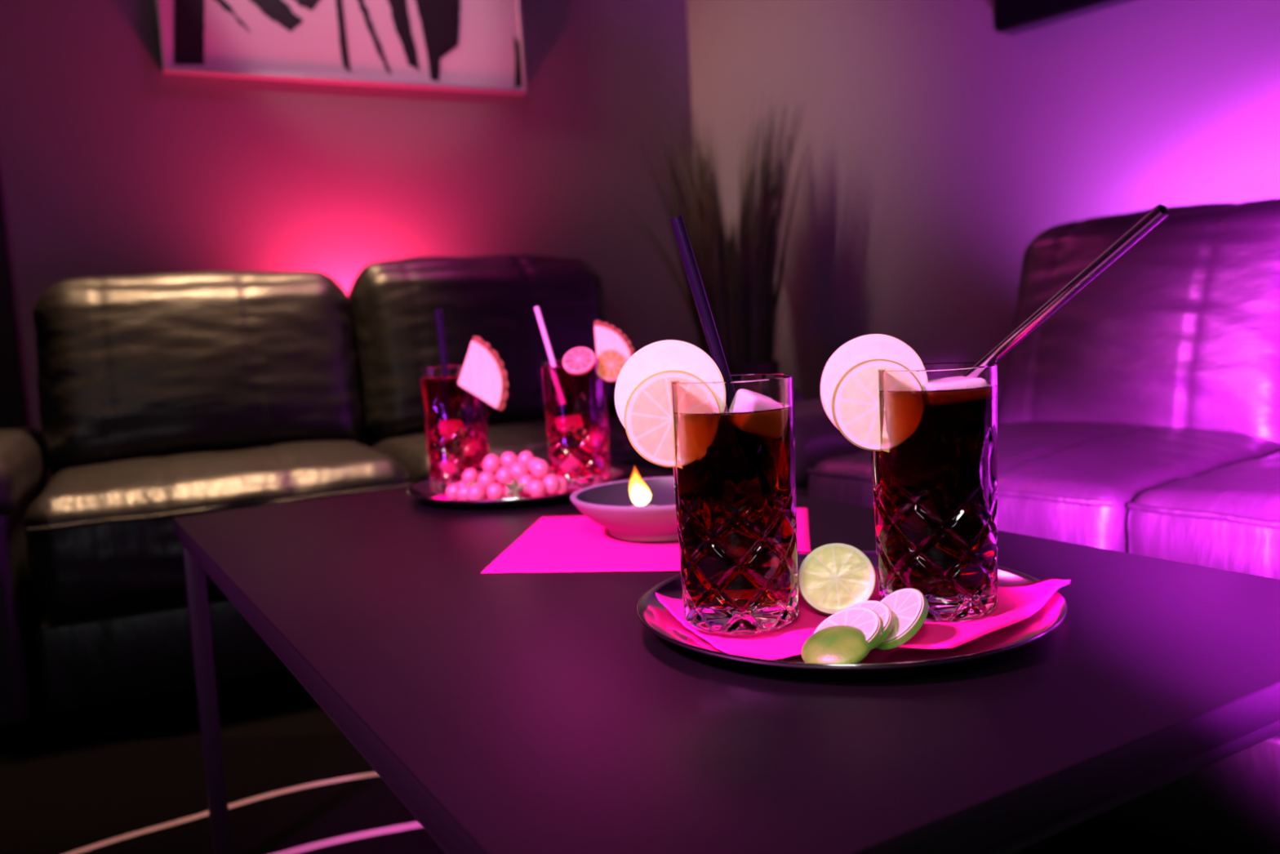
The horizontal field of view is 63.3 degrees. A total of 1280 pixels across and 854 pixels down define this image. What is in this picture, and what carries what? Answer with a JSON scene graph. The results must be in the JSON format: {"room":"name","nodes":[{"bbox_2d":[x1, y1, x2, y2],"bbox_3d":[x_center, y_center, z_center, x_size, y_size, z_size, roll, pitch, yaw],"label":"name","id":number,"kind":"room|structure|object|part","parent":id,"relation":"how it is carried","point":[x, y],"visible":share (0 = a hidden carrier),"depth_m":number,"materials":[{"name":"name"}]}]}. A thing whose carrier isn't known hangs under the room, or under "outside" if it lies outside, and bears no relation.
{"room":"entertainment venue","nodes":[
{"label":"entertainment venue","id":0,"kind":"room"},
{"bbox_2d":[0,0,700,478],"bbox_3d":[-1.337,-0.802,2.742,3.400,2.500,0.120,-6,6,-28],"label":"wall","id":1,"kind":"structure","parent":0,"point":[112,163],"depth_m":2.94,"materials":[{"name":"grey paint"}]},
{"bbox_2d":[0,181,28,429],"bbox_3d":[-1.935,-0.517,2.332,0.860,2.080,0.054,-6,6,-28],"label":"door","id":2,"kind":"structure","parent":1,"relation":"in","point":[13,411],"depth_m":2.55,"materials":[{"name":"black paint"}]},
{"bbox_2d":[155,0,526,94],"bbox_3d":[-0.819,-1.373,2.898,1.013,0.808,0.038,-6,6,-28],"label":"painting","id":3,"kind":"object","parent":1,"relation":"attached to","point":[470,46],"visible":1,"depth_m":2.91,"materials":[{"name":"paper"}]},
{"bbox_2d":[0,671,1208,853],"bbox_3d":[0.129,0.514,1.558,8.200,0.050,7.000,-3,6,0],"label":"floor","id":4,"kind":"structure","parent":0,"point":[277,704],"depth_m":1.81,"materials":[{"name":"black"}]},
{"bbox_2d":[0,733,445,853],"bbox_3d":[-0.357,0.579,0.858,2.247,0.010,1.537,0,7,32],"label":"rug","id":5,"kind":"object","parent":4,"relation":"on","point":[302,793],"visible":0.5,"depth_m":1.47,"materials":[{"name":"black carpet"}]},
{"bbox_2d":[173,462,1279,853],"bbox_3d":[-0.022,0.326,0.940,0.581,0.440,1.052,-7,6,-30],"label":"coffee table","id":6,"kind":"object","parent":5,"relation":"on","point":[537,713],"visible":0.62,"depth_m":0.54,"materials":[{"name":"black wood"}]},
{"bbox_3d":[-0.516,0.341,1.242,0.020,0.407,0.020,-7,6,-30],"label":"leg","id":7,"kind":"part","parent":6,"relation":"part of","materials":[{"name":"black wood"}]},
{"bbox_2d":[407,466,628,507],"bbox_3d":[-0.147,0.072,1.268,0.268,0.013,0.268,-3,6,0],"label":"serving tray","id":8,"kind":"object","parent":6,"relation":"on","point":[422,491],"visible":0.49,"depth_m":1.16,"materials":[{"name":"silver metal"}]},
{"bbox_2d":[431,478,577,499],"bbox_3d":[-0.147,0.075,1.268,0.164,0.003,0.162,-1,6,22],"label":"paper napkin","id":9,"kind":"object","parent":8,"relation":"on","point":[444,496],"visible":0.09,"depth_m":1.22,"materials":[{"name":"pink paper"}]},
{"bbox_2d":[418,364,488,494],"bbox_3d":[-0.222,0.001,1.256,0.078,0.152,0.078,1,7,38],"label":"glass","id":10,"kind":"object","parent":9,"relation":"on","point":[455,419],"visible":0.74,"depth_m":1.23,"materials":[{"name":"clear glass"}]},
{"bbox_2d":[435,308,448,366],"bbox_3d":[-0.235,-0.077,1.247,0.014,0.129,0.008,-3,6,0],"label":"straw","id":11,"kind":"object","parent":10,"relation":"in","point":[438,312],"visible":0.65,"depth_m":1.24,"materials":[{"name":"purple plastic"}]},
{"bbox_2d":[457,336,508,410],"bbox_3d":[-0.184,-0.062,1.211,0.059,0.089,0.013,-4,6,-8],"label":"pineapple wedge","id":12,"kind":"object","parent":10,"relation":"attached to","point":[483,375],"visible":1,"depth_m":1.21,"materials":[{"name":"beige"}]},
{"bbox_2d":[540,356,611,490],"bbox_3d":[-0.074,-0.005,1.235,0.078,0.152,0.078,-3,6,-1],"label":"glass","id":13,"kind":"object","parent":9,"relation":"on","point":[576,406],"visible":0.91,"depth_m":1.20,"materials":[{"name":"clear glass"}]},
{"bbox_2d":[533,306,555,360],"bbox_3d":[-0.104,-0.083,1.212,0.032,0.116,0.006,-3,6,0],"label":"straw","id":14,"kind":"object","parent":13,"relation":"in","point":[537,310],"visible":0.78,"depth_m":1.21,"materials":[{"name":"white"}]},
{"bbox_2d":[563,347,595,374],"bbox_3d":[-0.070,-0.076,1.192,0.037,0.031,0.027,-3,6,7],"label":"slice","id":15,"kind":"object","parent":13,"relation":"in","point":[584,358],"visible":1,"depth_m":1.19,"materials":[{"name":"pink food"}]},
{"bbox_2d":[595,348,626,382],"bbox_3d":[-0.034,-0.072,1.209,0.039,0.038,0.017,-4,6,-8],"label":"slice","id":16,"kind":"object","parent":13,"relation":"in","point":[611,362],"visible":0.79,"depth_m":1.21,"materials":[{"name":"orange food"}]},
{"bbox_2d":[594,320,634,360],"bbox_3d":[-0.029,-0.101,1.223,0.047,0.050,0.012,-4,6,-4],"label":"pineapple wedge","id":17,"kind":"object","parent":13,"relation":"on","point":[606,336],"visible":0.86,"depth_m":1.22,"materials":[{"name":"beige"}]},
{"bbox_2d":[445,450,568,500],"bbox_3d":[-0.153,0.056,1.183,0.140,0.052,0.075,-3,6,-2],"label":"grape bunch","id":18,"kind":"object","parent":8,"relation":"on","point":[526,473],"visible":0.94,"depth_m":1.17,"materials":[{"name":"pink food"}]},
{"bbox_3d":[-0.153,0.059,1.179,0.121,0.035,0.065,-3,6,0],"label":"stem","id":19,"kind":"part","parent":18,"relation":"part of","materials":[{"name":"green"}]},
{"bbox_2d":[480,506,811,573],"bbox_3d":[0.015,0.094,0.946,0.274,0.015,0.260,-2,6,9],"label":"paper napkin","id":20,"kind":"object","parent":6,"relation":"on","point":[556,544],"visible":0.57,"depth_m":0.90,"materials":[{"name":"pink paper"}]},
{"bbox_2d":[569,466,678,542],"bbox_3d":[0.022,0.065,0.966,0.173,0.064,0.173,-3,6,0],"label":"bowl","id":21,"kind":"object","parent":20,"relation":"on","point":[636,508],"visible":0.72,"depth_m":0.93,"materials":[{"name":"grey ceramic"}]},
{"bbox_2d":[631,504,654,506],"bbox_3d":[0.001,0.083,0.956,0.044,0.016,0.044,-3,6,0],"label":"candle","id":22,"kind":"object","parent":21,"relation":"on","point":[636,504],"depth_m":0.97,"materials":[{"name":"beige wax"}]},
{"bbox_2d":[636,550,1067,675],"bbox_3d":[0.131,0.115,0.668,0.266,0.013,0.266,-3,6,0],"label":"serving tray","id":23,"kind":"object","parent":6,"relation":"on","point":[652,614],"visible":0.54,"depth_m":0.59,"materials":[{"name":"silver metal"}]},
{"bbox_2d":[655,588,830,659],"bbox_3d":[0.083,0.117,0.659,0.107,0.012,0.155,-5,6,-21],"label":"paper napkin","id":24,"kind":"object","parent":23,"relation":"on","point":[788,641],"visible":0.34,"depth_m":0.62,"materials":[{"name":"pink paper"}]},
{"bbox_2d":[671,373,798,634],"bbox_3d":[0.059,0.045,0.645,0.078,0.152,0.078,0,6,28],"label":"glass","id":25,"kind":"object","parent":24,"relation":"on","point":[735,500],"visible":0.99,"depth_m":0.61,"materials":[{"name":"clear glass"}]},
{"bbox_2d":[624,369,704,467],"bbox_3d":[0.020,-0.004,0.624,0.058,0.060,0.005,-3,6,-2],"label":"slice","id":26,"kind":"object","parent":25,"relation":"in","point":[649,424],"visible":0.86,"depth_m":0.62,"materials":[{"name":"food"}]},
{"bbox_2d":[614,339,724,428],"bbox_3d":[0.018,-0.019,0.630,0.068,0.068,0.005,-3,4,3],"label":"lemon slice","id":27,"kind":"object","parent":25,"relation":"on","point":[655,357],"visible":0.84,"depth_m":0.63,"materials":[{"name":"white food"}]},
{"bbox_2d":[670,215,732,382],"bbox_3d":[0.048,-0.043,0.639,0.051,0.173,0.008,-3,6,0],"label":"straw","id":28,"kind":"object","parent":25,"relation":"in","point":[677,224],"visible":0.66,"depth_m":0.63,"materials":[{"name":"purple plastic"}]},
{"bbox_2d":[800,625,871,663],"bbox_3d":[0.108,0.120,0.571,0.038,0.017,0.038,-2,6,9],"label":"lime","id":29,"kind":"object","parent":23,"relation":"on","point":[836,644],"visible":0.98,"depth_m":0.56,"materials":[{"name":"green food"}]},
{"bbox_2d":[813,607,883,648],"bbox_3d":[0.116,0.116,0.581,0.038,0.024,0.041,-7,7,-31],"label":"slice","id":30,"kind":"object","parent":29,"relation":"on","point":[868,620],"visible":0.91,"depth_m":0.58,"materials":[{"name":"food"}]},
{"bbox_2d":[832,568,1071,648],"bbox_3d":[0.198,0.107,0.659,0.142,0.015,0.185,-1,6,19],"label":"paper napkin","id":31,"kind":"object","parent":23,"relation":"on","point":[1015,603],"visible":0.3,"depth_m":0.62,"materials":[{"name":"pink paper"}]},
{"bbox_2d":[797,542,875,615],"bbox_3d":[0.127,0.098,0.665,0.049,0.043,0.036,0,6,27],"label":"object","id":32,"kind":"object","parent":31,"relation":"on","point":[833,577],"visible":0.92,"depth_m":0.66,"materials":[{"name":"food"}]},
{"bbox_2d":[843,600,894,649],"bbox_3d":[0.124,0.114,0.589,0.037,0.025,0.041,-6,6,-27],"label":"slice","id":33,"kind":"object","parent":31,"relation":"on","point":[886,616],"visible":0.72,"depth_m":0.58,"materials":[{"name":"food"}]},
{"bbox_2d":[875,587,928,649],"bbox_3d":[0.146,0.109,0.593,0.033,0.031,0.041,-5,6,-17],"label":"slice","id":34,"kind":"object","parent":31,"relation":"on","point":[908,606],"visible":0.7,"depth_m":0.58,"materials":[{"name":"food"}]},
{"bbox_2d":[871,362,997,622],"bbox_3d":[0.183,0.038,0.647,0.078,0.152,0.078,-1,6,24],"label":"glass","id":35,"kind":"object","parent":31,"relation":"on","point":[935,490],"visible":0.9,"depth_m":0.61,"materials":[{"name":"clear glass"}]},
{"bbox_2d":[831,359,910,452],"bbox_3d":[0.144,-0.013,0.625,0.056,0.056,0.005,-3,6,2],"label":"slice","id":36,"kind":"object","parent":35,"relation":"in","point":[855,400],"visible":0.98,"depth_m":0.62,"materials":[{"name":"food"}]},
{"bbox_2d":[820,333,925,430],"bbox_3d":[0.142,-0.023,0.631,0.066,0.066,0.005,-3,4,-2],"label":"lemon slice","id":37,"kind":"object","parent":35,"relation":"in","point":[859,349],"visible":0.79,"depth_m":0.63,"materials":[{"name":"white food"}]},
{"bbox_2d":[972,204,1168,367],"bbox_3d":[0.229,-0.065,0.585,0.007,0.100,0.153,-6,6,-26],"label":"straw","id":38,"kind":"object","parent":35,"relation":"in","point":[1160,211],"visible":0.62,"depth_m":0.56,"materials":[{"name":"silver metal"}]},
{"bbox_2d":[0,254,804,734],"bbox_3d":[-0.591,0.029,2.333,1.805,0.843,0.834,-6,6,-25],"label":"leather sofa","id":39,"kind":"object","parent":4,"relation":"on","point":[163,397],"visible":0.62,"depth_m":2.17,"materials":[{"name":"black leather"}]},
{"bbox_3d":[-1.292,0.293,2.035,0.206,0.385,0.805,-6,6,-25],"label":"armrest","id":40,"kind":"part","parent":39,"relation":"part of","materials":[{"name":"black leather"}]},
{"bbox_2d":[32,271,362,472],"bbox_3d":[-0.977,-0.123,2.342,0.666,0.456,0.289,-6,6,-25],"label":"cushion","id":41,"kind":"object","parent":39,"relation":"on","point":[156,366],"depth_m":2.23,"materials":[{"name":"black leather"}]},
{"bbox_2d":[22,440,413,617],"bbox_3d":[-0.844,0.175,2.121,0.667,0.237,0.629,-6,6,-25],"label":"seat cushion","id":42,"kind":"object","parent":39,"relation":"on","point":[100,540],"depth_m":1.83,"materials":[{"name":"black leather"}]},
{"bbox_2d":[347,254,617,443],"bbox_3d":[-0.382,-0.196,2.622,0.662,0.476,0.295,-6,6,-25],"label":"cushion","id":43,"kind":"object","parent":39,"relation":"on","point":[392,304],"depth_m":2.50,"materials":[{"name":"black leather"}]},
{"bbox_2d":[367,415,673,484],"bbox_3d":[-0.247,0.114,2.400,0.668,0.237,0.623,-6,6,-25],"label":"seat cushion","id":44,"kind":"object","parent":39,"relation":"on","point":[516,434],"depth_m":2.21,"materials":[{"name":"black leather"}]},
{"bbox_2d":[574,94,811,374],"bbox_3d":[0.178,-0.289,2.986,0.689,1.261,0.430,-4,6,-4],"label":"potted grass","id":45,"kind":"object","parent":4,"relation":"on","point":[742,297],"depth_m":2.91,"materials":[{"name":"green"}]},
{"bbox_2d":[794,198,1279,853],"bbox_3d":[0.832,0.073,1.365,0.833,0.784,1.454,-7,7,-36],"label":"leather sofa","id":46,"kind":"object","parent":4,"relation":"on","point":[1141,416],"visible":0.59,"depth_m":1.46,"materials":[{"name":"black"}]},
{"bbox_3d":[0.494,0.207,1.878,0.805,0.385,0.206,-7,7,-36],"label":"armrest","id":47,"kind":"part","parent":46,"relation":"part of","materials":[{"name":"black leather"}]},
{"bbox_2d":[808,421,1279,552],"bbox_3d":[0.618,0.136,1.513,0.623,0.268,0.491,-7,7,-36],"label":"seat cushion","id":48,"kind":"object","parent":46,"relation":"on","point":[1079,482],"depth_m":1.31,"materials":[{"name":"black leather"}]},
{"bbox_2d":[997,198,1279,442],"bbox_3d":[0.838,-0.132,1.659,0.311,0.434,0.492,-7,7,-36],"label":"cushion","id":49,"kind":"object","parent":46,"relation":"on","point":[1181,330],"depth_m":1.55,"materials":[{"name":"black leather"}]},
{"bbox_2d":[1127,452,1279,579],"bbox_3d":[0.907,0.159,1.122,0.623,0.268,0.494,-7,7,-36],"label":"seat cushion","id":50,"kind":"object","parent":46,"relation":"on","point":[1224,513],"depth_m":1.08,"materials":[{"name":"black leather"}]},
{"bbox_2d":[727,360,779,374],"bbox_3d":[0.300,0.072,3.033,0.236,0.520,0.236,-3,6,0],"label":"plant pot","id":51,"kind":"object","parent":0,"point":[735,366],"depth_m":2.91,"materials":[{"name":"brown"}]},
{"bbox_2d":[685,0,1279,399],"bbox_3d":[1.526,-0.881,1.887,0.120,2.500,4.200,-8,7,-38],"label":"wall","id":52,"kind":"structure","parent":0,"point":[942,142],"depth_m":2.73,"materials":[{"name":"grey paint"}]},
{"bbox_2d":[992,0,1135,35],"bbox_3d":[1.203,-1.254,2.084,0.052,0.640,1.100,-8,7,-38],"label":"television","id":53,"kind":"object","parent":52,"relation":"attached to","point":[1011,17],"visible":1,"depth_m":2.44,"materials":[{"name":"black plastic"}]}
]}

